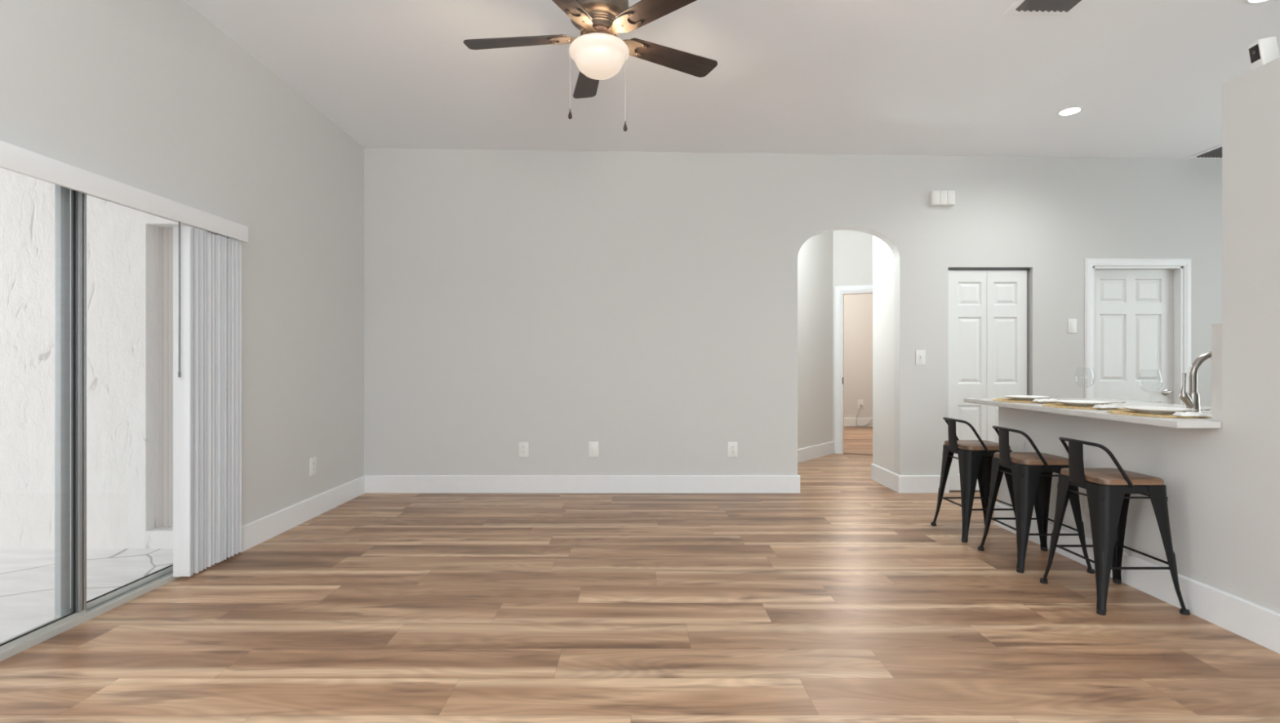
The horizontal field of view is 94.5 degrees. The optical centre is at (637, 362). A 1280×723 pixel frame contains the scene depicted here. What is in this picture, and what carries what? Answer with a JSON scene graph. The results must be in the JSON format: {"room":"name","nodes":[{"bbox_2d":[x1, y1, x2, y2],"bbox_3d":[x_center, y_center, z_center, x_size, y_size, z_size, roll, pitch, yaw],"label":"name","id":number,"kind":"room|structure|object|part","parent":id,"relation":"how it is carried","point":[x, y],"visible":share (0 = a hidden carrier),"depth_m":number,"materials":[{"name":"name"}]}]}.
{"room":"living room","nodes":[
{"label":"living room","id":0,"kind":"room"},
{"bbox_2d":[0,0,364,525],"bbox_3d":[-2.551,-0.448,1.380,0.150,3.255,7.960,0,0,0],"label":"wall","id":1,"kind":"structure","parent":0,"point":[152,96],"depth_m":3.78,"materials":[{"name":"beige paint"}]},
{"bbox_2d":[0,184,229,662],"bbox_3d":[-2.569,0.165,2.717,0.114,2.030,1.855,0,0,0],"label":"door","id":2,"kind":"structure","parent":1,"relation":"in","point":[66,618],"depth_m":2.67,"materials":[{"name":"metal"}]},
{"bbox_3d":[-2.538,1.141,2.265,0.028,0.026,0.890,0,0,0],"label":"rail","id":3,"kind":"part","parent":2,"relation":"part of","materials":[{"name":"metal"}]},
{"bbox_3d":[-2.586,1.141,3.127,0.028,0.026,0.975,0,0,0],"label":"rail","id":4,"kind":"part","parent":2,"relation":"part of","materials":[{"name":"metal"}]},
{"bbox_3d":[-2.586,-0.802,3.127,0.028,0.024,0.975,0,0,0],"label":"rail","id":5,"kind":"part","parent":2,"relation":"part of","materials":[{"name":"grey metal"}]},
{"bbox_2d":[0,140,248,577],"bbox_3d":[-2.447,0.163,2.626,0.119,1.990,2.012,0,0,0],"label":"vertical blind","id":6,"kind":"object","parent":1,"relation":"attached to","point":[207,266],"visible":1,"depth_m":3.28,"materials":[{"name":"white plastic"}]},
{"bbox_2d":[241,475,364,552],"bbox_3d":[-2.467,1.101,4.508,0.018,0.157,1.667,0,0,0],"label":"baseboard","id":7,"kind":"structure","parent":1,"relation":"attached to","point":[254,533],"depth_m":4.28,"materials":[{"name":"white paint"}]},
{"bbox_2d":[309,456,316,475],"bbox_3d":[-2.471,0.792,4.510,0.010,0.135,0.088,0,0,0],"label":"wall outlet","id":8,"kind":"object","parent":1,"relation":"attached to","point":[313,461],"visible":1,"depth_m":4.50,"materials":[{"name":"white plastic"}]},
{"bbox_2d":[0,427,1279,722],"bbox_3d":[1.994,1.180,4.395,9.012,0.001,14.030,0,0,0],"label":"floor","id":9,"kind":"structure","parent":0,"point":[838,599],"depth_m":2.59,"materials":[{"name":"brown wood"}]},
{"bbox_2d":[844,404,872,427],"bbox_3d":[4.158,0.977,10.781,0.934,0.404,0.215,0,0,0],"label":"power cord","id":10,"kind":"object","parent":9,"relation":"on","point":[866,425],"visible":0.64,"depth_m":10.81,"materials":[{"name":"white plastic"}]},
{"bbox_2d":[844,453,872,455],"bbox_3d":[3.001,1.176,7.509,0.730,0.008,0.050,0,0,24],"label":"threshold","id":11,"kind":"object","parent":9,"relation":"on","point":[844,453],"visible":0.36,"depth_m":7.57,"materials":[{"name":"brown wood"}]},
{"bbox_2d":[930,417,1015,542],"bbox_3d":[2.340,0.783,4.088,0.430,0.793,0.429,0,0,-1],"label":"bar stool","id":12,"kind":"object","parent":9,"relation":"on","point":[975,459],"visible":0.79,"depth_m":3.98,"materials":[{"name":"black metal"}]},
{"bbox_3d":[2.183,0.878,4.239,0.136,0.580,0.153,0,0,44],"label":"leg","id":13,"kind":"part","parent":12,"relation":"part of","materials":[{"name":"black metal"}]},
{"bbox_3d":[2.189,0.878,3.932,0.153,0.580,0.136,0,0,44],"label":"leg","id":14,"kind":"part","parent":12,"relation":"part of","materials":[{"name":"black metal"}]},
{"bbox_3d":[2.340,0.604,4.088,0.320,0.042,0.320,0,0,-1],"label":"seat frame","id":15,"kind":"part","parent":12,"relation":"part of","materials":[{"name":"black metal"}]},
{"bbox_3d":[2.340,0.571,4.088,0.314,0.027,0.314,0,0,-1],"label":"seat","id":16,"kind":"part","parent":12,"relation":"part of","materials":[{"name":"brown wood"}]},
{"bbox_3d":[2.491,0.878,4.245,0.153,0.580,0.136,0,0,44],"label":"leg","id":17,"kind":"part","parent":12,"relation":"part of","materials":[{"name":"black metal"}]},
{"bbox_3d":[2.497,0.878,3.937,0.136,0.580,0.153,0,0,44],"label":"leg","id":18,"kind":"part","parent":12,"relation":"part of","materials":[{"name":"black metal"}]},
{"bbox_2d":[977,426,1094,573],"bbox_3d":[2.350,0.783,3.520,0.430,0.793,0.429,0,0,1],"label":"bar stool","id":19,"kind":"object","parent":9,"relation":"on","point":[1032,473],"visible":0.96,"depth_m":3.40,"materials":[{"name":"black metal"}]},
{"bbox_3d":[2.199,0.878,3.676,0.153,0.580,0.136,0,0,-44],"label":"leg","id":20,"kind":"part","parent":19,"relation":"part of","materials":[{"name":"black metal"}]},
{"bbox_3d":[2.193,0.878,3.369,0.136,0.580,0.153,0,0,-44],"label":"leg","id":21,"kind":"part","parent":19,"relation":"part of","materials":[{"name":"black metal"}]},
{"bbox_3d":[2.350,0.571,3.520,0.314,0.027,0.314,0,0,1],"label":"seat","id":22,"kind":"part","parent":19,"relation":"part of","materials":[{"name":"brown wood"}]},
{"bbox_3d":[2.350,0.604,3.520,0.320,0.042,0.320,0,0,1],"label":"seat frame","id":23,"kind":"part","parent":19,"relation":"part of","materials":[{"name":"black metal"}]},
{"bbox_3d":[2.506,0.878,3.671,0.136,0.580,0.153,0,0,-44],"label":"leg","id":24,"kind":"part","parent":19,"relation":"part of","materials":[{"name":"black metal"}]},
{"bbox_3d":[2.501,0.878,3.364,0.153,0.580,0.136,0,0,-44],"label":"leg","id":25,"kind":"part","parent":19,"relation":"part of","materials":[{"name":"black metal"}]},
{"bbox_2d":[1040,436,1190,615],"bbox_3d":[2.370,0.783,2.972,0.430,0.793,0.429,0,0,0],"label":"bar stool","id":26,"kind":"object","parent":9,"relation":"on","point":[1108,491],"visible":1,"depth_m":2.82,"materials":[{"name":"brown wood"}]},
{"bbox_3d":[2.216,0.878,3.126,0.136,0.580,0.153,0,0,45],"label":"leg","id":27,"kind":"part","parent":26,"relation":"part of","materials":[{"name":"black metal"}]},
{"bbox_3d":[2.216,0.878,2.818,0.153,0.580,0.136,0,0,45],"label":"leg","id":28,"kind":"part","parent":26,"relation":"part of","materials":[{"name":"black metal"}]},
{"bbox_3d":[2.370,0.604,2.972,0.320,0.042,0.320,0,0,0],"label":"seat frame","id":29,"kind":"part","parent":26,"relation":"part of","materials":[{"name":"black metal"}]},
{"bbox_3d":[2.370,0.571,2.972,0.314,0.027,0.314,0,0,0],"label":"seat","id":30,"kind":"part","parent":26,"relation":"part of","materials":[{"name":"brown wood"}]},
{"bbox_3d":[2.524,0.878,3.126,0.153,0.580,0.136,0,0,45],"label":"leg","id":31,"kind":"part","parent":26,"relation":"part of","materials":[{"name":"black metal"}]},
{"bbox_3d":[2.524,0.878,2.818,0.136,0.580,0.153,0,0,45],"label":"leg","id":32,"kind":"part","parent":26,"relation":"part of","materials":[{"name":"black metal"}]},
{"bbox_2d":[183,0,1279,159],"bbox_3d":[1.980,-1.960,4.300,9.240,0.477,14.000,0,0,0],"label":"ceiling","id":33,"kind":"structure","parent":0,"point":[935,77],"depth_m":3.95,"materials":[{"name":"white paint"}]},
{"bbox_2d":[463,0,717,131],"bbox_3d":[-0.210,-1.524,2.834,1.254,0.871,1.270,0,0,0],"label":"ceiling fan","id":34,"kind":"object","parent":33,"relation":"hanging from","point":[598,54],"visible":1,"depth_m":2.75,"materials":[{"name":"brown wood"}]},
{"bbox_3d":[-0.585,-1.547,2.858,0.512,0.006,0.138,0,12,7],"label":"blade","id":35,"kind":"part","parent":34,"relation":"part of","materials":[{"name":"brown wood"}]},
{"bbox_3d":[-0.281,-1.361,2.792,0.100,0.335,0.004,0,0,-2],"label":"pull chain","id":36,"kind":"part","parent":34,"relation":"part of","materials":[{"name":"silver metal"}]},
{"bbox_3d":[-0.350,-1.547,2.443,0.138,0.006,0.512,13,5,24],"label":"blade","id":37,"kind":"part","parent":34,"relation":"part of","materials":[{"name":"brown wood"}]},
{"bbox_3d":[-0.263,-1.547,3.210,0.138,0.006,0.512,-12,2,-11],"label":"blade","id":38,"kind":"part","parent":34,"relation":"part of","materials":[{"name":"brown wood"}]},
{"bbox_3d":[-0.182,-1.429,2.812,0.286,0.137,0.286,0,0,0],"label":"lamp shade","id":39,"kind":"part","parent":34,"relation":"part of","materials":[{"name":"white glass"}]},
{"bbox_3d":[-0.089,-1.332,2.792,0.088,0.392,0.004,0,0,3],"label":"pull chain","id":40,"kind":"part","parent":34,"relation":"part of","materials":[{"name":"silver metal"}]},
{"bbox_3d":[0.117,-1.547,2.538,0.512,0.006,0.138,0,-12,43],"label":"blade","id":41,"kind":"part","parent":34,"relation":"part of","materials":[{"name":"brown wood"}]},
{"bbox_3d":[0.171,-1.547,3.012,0.512,0.006,0.138,0,-12,-30],"label":"blade","id":42,"kind":"part","parent":34,"relation":"part of","materials":[{"name":"brown wood"}]},
{"bbox_2d":[1004,0,1087,14],"bbox_3d":[2.190,-1.911,2.965,0.360,0.017,0.560,1,-1,0],"label":"ceiling vent","id":43,"kind":"object","parent":33,"relation":"in","point":[1019,6],"visible":1,"depth_m":3.18,"materials":[{"name":"white metal"}]},
{"bbox_2d":[1056,106,1084,115],"bbox_3d":[3.235,-1.880,4.430,0.170,0.007,0.170,1,-1,0],"label":"recessed light","id":44,"kind":"object","parent":33,"relation":"in","point":[1068,111],"visible":1,"depth_m":4.42,"materials":[{"name":"white paint"}]},
{"bbox_2d":[1187,144,1222,158],"bbox_3d":[5.132,-1.838,5.075,0.365,0.018,0.500,1,-1,0],"label":"ceiling vent","id":45,"kind":"object","parent":33,"relation":"in","point":[1215,152],"visible":0.37,"depth_m":5.21,"materials":[{"name":"white metal"}]},
{"bbox_2d":[1242,0,1270,4],"bbox_3d":[3.250,-1.903,3.060,0.170,0.007,0.170,1,-1,0],"label":"recessed light","id":46,"kind":"object","parent":33,"relation":"in","point":[1246,2],"visible":1,"depth_m":3.12,"materials":[{"name":"white paint"}]},
{"bbox_2d":[364,148,1222,475],"bbox_3d":[1.937,-0.381,5.420,9.126,3.122,0.120,0,0,0],"label":"wall","id":47,"kind":"structure","parent":0,"point":[642,306],"depth_m":5.36,"materials":[{"name":"beige paint"}]},
{"bbox_2d":[518,442,528,457],"bbox_3d":[-1.032,0.789,5.355,0.088,0.135,0.010,0,0,0],"label":"wall outlet","id":48,"kind":"object","parent":47,"relation":"attached to","point":[522,446],"visible":1,"depth_m":5.35,"materials":[{"name":"white plastic"}]},
{"bbox_2d":[364,475,799,493],"bbox_3d":[-0.504,1.101,5.411,3.943,0.157,0.138,0,0,0],"label":"baseboard","id":49,"kind":"structure","parent":47,"relation":"attached to","point":[373,483],"depth_m":5.34,"materials":[{"name":"white paint"}]},
{"bbox_2d":[588,441,598,457],"bbox_3d":[-0.398,0.786,5.356,0.088,0.135,0.008,0,0,0],"label":"cable plate","id":50,"kind":"object","parent":47,"relation":"attached to","point":[593,446],"visible":1,"depth_m":5.35,"materials":[{"name":"white plastic"}]},
{"bbox_2d":[727,442,737,457],"bbox_3d":[0.858,0.789,5.355,0.088,0.135,0.010,0,0,0],"label":"wall outlet","id":51,"kind":"object","parent":47,"relation":"attached to","point":[731,446],"visible":1,"depth_m":5.35,"materials":[{"name":"white plastic"}]},
{"bbox_2d":[871,463,949,493],"bbox_3d":[4.429,1.101,5.661,4.142,0.157,0.638,0,0,0],"label":"baseboard","id":52,"kind":"structure","parent":47,"relation":"attached to","point":[898,483],"depth_m":5.34,"materials":[{"name":"white paint"}]},
{"bbox_2d":[915,350,925,364],"bbox_3d":[2.561,-0.043,5.349,0.088,0.135,0.022,0,0,0],"label":"light switch","id":53,"kind":"object","parent":47,"relation":"attached to","point":[920,354],"visible":1,"depth_m":5.35,"materials":[{"name":"white plastic"}]},
{"bbox_3d":[2.561,-0.043,5.352,0.028,0.068,0.004,0,0,0],"label":"switch frame","id":54,"kind":"part","parent":53,"relation":"part of","materials":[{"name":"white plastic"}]},
{"bbox_2d":[929,191,955,206],"bbox_3d":[2.745,-1.477,5.330,0.208,0.130,0.060,0,0,0],"label":"door chime","id":55,"kind":"object","parent":47,"relation":"attached to","point":[937,198],"visible":1,"depth_m":5.30,"materials":[{"name":"white plastic"}]},
{"bbox_2d":[948,267,1029,490],"bbox_3d":[3.195,0.154,5.412,0.762,2.028,0.034,0,0,0],"label":"door","id":56,"kind":"structure","parent":47,"relation":"in","point":[988,306],"depth_m":5.39,"materials":[{"name":"white paint"}]},
{"bbox_2d":[1067,319,1076,333],"bbox_3d":[3.933,-0.330,5.355,0.078,0.128,0.010,0,0,0],"label":"dimmer switch","id":57,"kind":"object","parent":47,"relation":"attached to","point":[1072,323],"visible":1,"depth_m":5.35,"materials":[{"name":"white plastic"}]},
{"bbox_2d":[1084,258,1191,404],"bbox_3d":[4.527,0.120,5.412,0.959,2.119,0.136,0,0,0],"label":"door","id":58,"kind":"structure","parent":47,"relation":"in","point":[1138,312],"depth_m":5.43,"materials":[{"name":"white paint"}]},
{"bbox_3d":[4.825,0.273,5.407,0.112,0.062,0.059,0,0,0],"label":"lever handle","id":59,"kind":"part","parent":58,"relation":"part of","materials":[{"name":"silver metal"}]},
{"bbox_2d":[797,231,833,448],"bbox_3d":[1.676,-0.340,6.838,0.120,3.040,2.424,0,0,43],"label":"wall","id":60,"kind":"structure","parent":0,"point":[815,255],"depth_m":7.33,"materials":[{"name":"paint"}]},
{"bbox_2d":[797,440,834,462],"bbox_3d":[1.727,1.101,6.791,0.018,0.157,2.424,0,0,43],"label":"baseboard","id":61,"kind":"structure","parent":60,"relation":"attached to","point":[805,454],"depth_m":7.27,"materials":[{"name":"white paint"}]},
{"bbox_2d":[833,230,872,441],"bbox_3d":[3.749,-0.335,7.209,2.600,3.030,0.120,0,0,24],"label":"wall","id":62,"kind":"structure","parent":0,"point":[852,250],"depth_m":7.60,"materials":[{"name":"paint"}]},
{"bbox_2d":[834,284,872,453],"bbox_3d":[3.013,0.098,7.535,0.950,2.165,0.142,0,0,24],"label":"door frame","id":63,"kind":"structure","parent":62,"relation":"in","point":[839,291],"depth_m":7.65,"materials":[{"name":"white paint"}]},
{"bbox_2d":[844,293,872,417],"bbox_3d":[3.100,-0.330,10.950,3.800,3.020,0.100,0,0,0],"label":"wall","id":64,"kind":"structure","parent":0,"point":[858,308],"depth_m":10.90,"materials":[{"name":"beige paint"}]},
{"bbox_2d":[844,417,872,426],"bbox_3d":[3.135,1.101,10.891,3.630,0.157,0.018,0,0,0],"label":"baseboard","id":65,"kind":"structure","parent":64,"relation":"attached to","point":[847,421],"depth_m":10.88,"materials":[{"name":"white paint"}]},
{"bbox_2d":[857,400,862,408],"bbox_3d":[4.100,0.765,10.895,0.100,0.160,0.010,0,0,0],"label":"wall outlet","id":66,"kind":"object","parent":64,"relation":"attached to","point":[860,402],"visible":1,"depth_m":10.89,"materials":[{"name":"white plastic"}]},
{"bbox_2d":[872,235,893,472],"bbox_3d":[2.438,-0.330,5.730,0.124,3.020,0.500,0,0,0],"label":"wall","id":67,"kind":"structure","parent":0,"point":[882,255],"depth_m":5.74,"materials":[{"name":"paint"}]},
{"bbox_2d":[998,57,1279,613],"bbox_3d":[2.677,-0.032,0.847,0.120,2.423,6.894,0,0,0],"label":"wall","id":68,"kind":"structure","parent":0,"point":[1251,101],"depth_m":2.59,"materials":[{"name":"beige paint"}]},
{"bbox_2d":[964,398,1222,428],"bbox_3d":[2.920,0.281,3.522,1.000,0.030,1.735,0,0,0],"label":"countertop","id":69,"kind":"structure","parent":68,"relation":"on","point":[1177,423],"depth_m":3.25,"materials":[{"name":"grey stone"}]},
{"bbox_2d":[992,398,1058,403],"bbox_3d":[2.652,0.260,4.028,0.404,0.010,0.407,0,0,-42],"label":"placemat","id":70,"kind":"object","parent":69,"relation":"on","point":[1010,400],"visible":0.56,"depth_m":3.93,"materials":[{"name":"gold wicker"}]},
{"bbox_2d":[1003,395,1052,400],"bbox_3d":[2.655,0.243,4.030,0.283,0.023,0.283,0,0,0],"label":"dinner plate","id":71,"kind":"object","parent":70,"relation":"on","point":[1025,397],"visible":0.75,"depth_m":4.03,"materials":[{"name":"white ceramic"}]},
{"bbox_2d":[1031,398,1055,401],"bbox_3d":[2.650,0.244,3.844,0.140,0.020,0.059,0,0,-2],"label":"napkin","id":72,"kind":"object","parent":70,"relation":"on","point":[1038,399],"visible":0.94,"depth_m":3.83,"materials":[{"name":"white fabric"}]},
{"bbox_2d":[1041,403,1125,409],"bbox_3d":[2.638,0.260,3.502,0.407,0.010,0.404,0,0,37],"label":"placemat","id":73,"kind":"object","parent":69,"relation":"on","point":[1058,406],"visible":0.58,"depth_m":3.42,"materials":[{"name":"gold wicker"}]},
{"bbox_2d":[1054,400,1111,406],"bbox_3d":[2.640,0.243,3.505,0.283,0.023,0.283,0,0,0],"label":"dinner plate","id":74,"kind":"object","parent":73,"relation":"on","point":[1069,402],"visible":0.79,"depth_m":3.51,"materials":[{"name":"white ceramic"}]},
{"bbox_2d":[1092,404,1123,408],"bbox_3d":[2.635,0.244,3.319,0.140,0.020,0.059,0,0,-5],"label":"napkin","id":75,"kind":"object","parent":73,"relation":"on","point":[1104,406],"visible":1,"depth_m":3.30,"materials":[{"name":"white fabric"}]},
{"bbox_2d":[1088,401,1126,404],"bbox_3d":[2.636,0.228,3.322,0.192,0.014,0.021,0,0,6],"label":"fork","id":76,"kind":"object","parent":75,"relation":"on","point":[1124,402],"visible":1,"depth_m":3.32,"materials":[{"name":"metal"}]},
{"bbox_2d":[1106,409,1211,417],"bbox_3d":[2.639,0.260,3.003,0.407,0.010,0.404,0,0,-11],"label":"placemat","id":77,"kind":"object","parent":69,"relation":"on","point":[1126,412],"visible":0.55,"depth_m":2.93,"materials":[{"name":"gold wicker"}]},
{"bbox_2d":[1122,406,1195,413],"bbox_3d":[2.640,0.243,3.000,0.283,0.023,0.283,0,0,0],"label":"dinner plate","id":78,"kind":"object","parent":77,"relation":"on","point":[1154,410],"visible":0.83,"depth_m":2.99,"materials":[{"name":"white ceramic"}]},
{"bbox_2d":[1171,411,1211,416],"bbox_3d":[2.635,0.244,2.814,0.140,0.020,0.059,0,0,4],"label":"napkin","id":79,"kind":"object","parent":77,"relation":"on","point":[1177,414],"visible":0.99,"depth_m":2.80,"materials":[{"name":"white fabric"}]},
{"bbox_2d":[1171,408,1211,412],"bbox_3d":[2.636,0.228,2.817,0.192,0.014,0.021,0,0,-3],"label":"fork","id":80,"kind":"object","parent":79,"relation":"on","point":[1206,409],"visible":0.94,"depth_m":2.81,"materials":[{"name":"metal"}]},
{"bbox_2d":[1178,351,1211,412],"bbox_3d":[2.972,0.103,3.075,0.329,0.326,0.062,0,0,0],"label":"kitchen faucet","id":81,"kind":"object","parent":69,"relation":"on","point":[1191,400],"visible":0.53,"depth_m":3.06,"materials":[{"name":"silver metal"}]},
{"bbox_3d":[2.827,0.110,3.065,0.027,0.108,0.024,0,0,0],"label":"lever","id":82,"kind":"part","parent":81,"relation":"part of","materials":[{"name":"silver metal"}]},
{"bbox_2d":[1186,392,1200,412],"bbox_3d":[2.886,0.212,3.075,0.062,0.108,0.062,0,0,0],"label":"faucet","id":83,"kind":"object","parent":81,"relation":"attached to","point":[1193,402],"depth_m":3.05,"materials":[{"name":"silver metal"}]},
{"bbox_3d":[3.001,0.053,3.075,0.263,0.226,0.033,0,0,0],"label":"spout","id":84,"kind":"part","parent":81,"relation":"part of","materials":[{"name":"silver metal"}]},
{"bbox_2d":[994,502,1279,653],"bbox_3d":[2.668,1.101,0.856,0.138,0.157,6.912,0,0,0],"label":"baseboard","id":85,"kind":"structure","parent":68,"relation":"attached to","point":[1259,624],"depth_m":2.77,"materials":[{"name":"white paint"}]},
{"bbox_2d":[1211,323,1222,422],"bbox_3d":[2.677,0.045,2.675,0.120,0.442,0.050,0,0,0],"label":"backsplash","id":86,"kind":"structure","parent":68,"relation":"attached to","point":[1216,328],"depth_m":2.67,"materials":[{"name":"grey stone"}]},
{"bbox_2d":[1247,36,1279,71],"bbox_3d":[2.659,-1.307,2.513,0.084,0.125,0.060,0,0,6],"label":"security camera","id":87,"kind":"object","parent":68,"relation":"on","point":[1262,51],"visible":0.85,"depth_m":2.49,"materials":[{"name":"white plastic"}]},
{"bbox_3d":[2.624,-1.312,2.517,0.004,0.064,0.042,-9,-1,6],"label":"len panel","id":88,"kind":"part","parent":87,"relation":"part of","materials":[{"name":"black plastic"}]},
{"label":"outside","id":89,"kind":"structure","parent":0,"visible":0},
{"bbox_2d":[0,548,173,642],"bbox_3d":[-5.313,1.260,-0.025,5.374,0.100,7.950,0,0,0],"label":"floor","id":90,"kind":"structure","parent":89,"point":[27,575],"depth_m":3.34,"materials":[{"name":"white tile"}]},
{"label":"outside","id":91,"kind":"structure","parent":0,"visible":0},
{"bbox_2d":[0,167,193,548],"bbox_3d":[-5.313,-0.455,3.965,5.374,3.330,0.250,0,0,0],"label":"wall","id":92,"kind":"structure","parent":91,"point":[122,242],"depth_m":3.84,"materials":[{"name":"white paint"}]},
{"bbox_2d":[158,226,204,527],"bbox_3d":[-2.945,0.098,3.970,0.490,1.995,0.060,0,0,0],"label":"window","id":93,"kind":"structure","parent":92,"relation":"in","point":[165,235],"depth_m":3.94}
]}

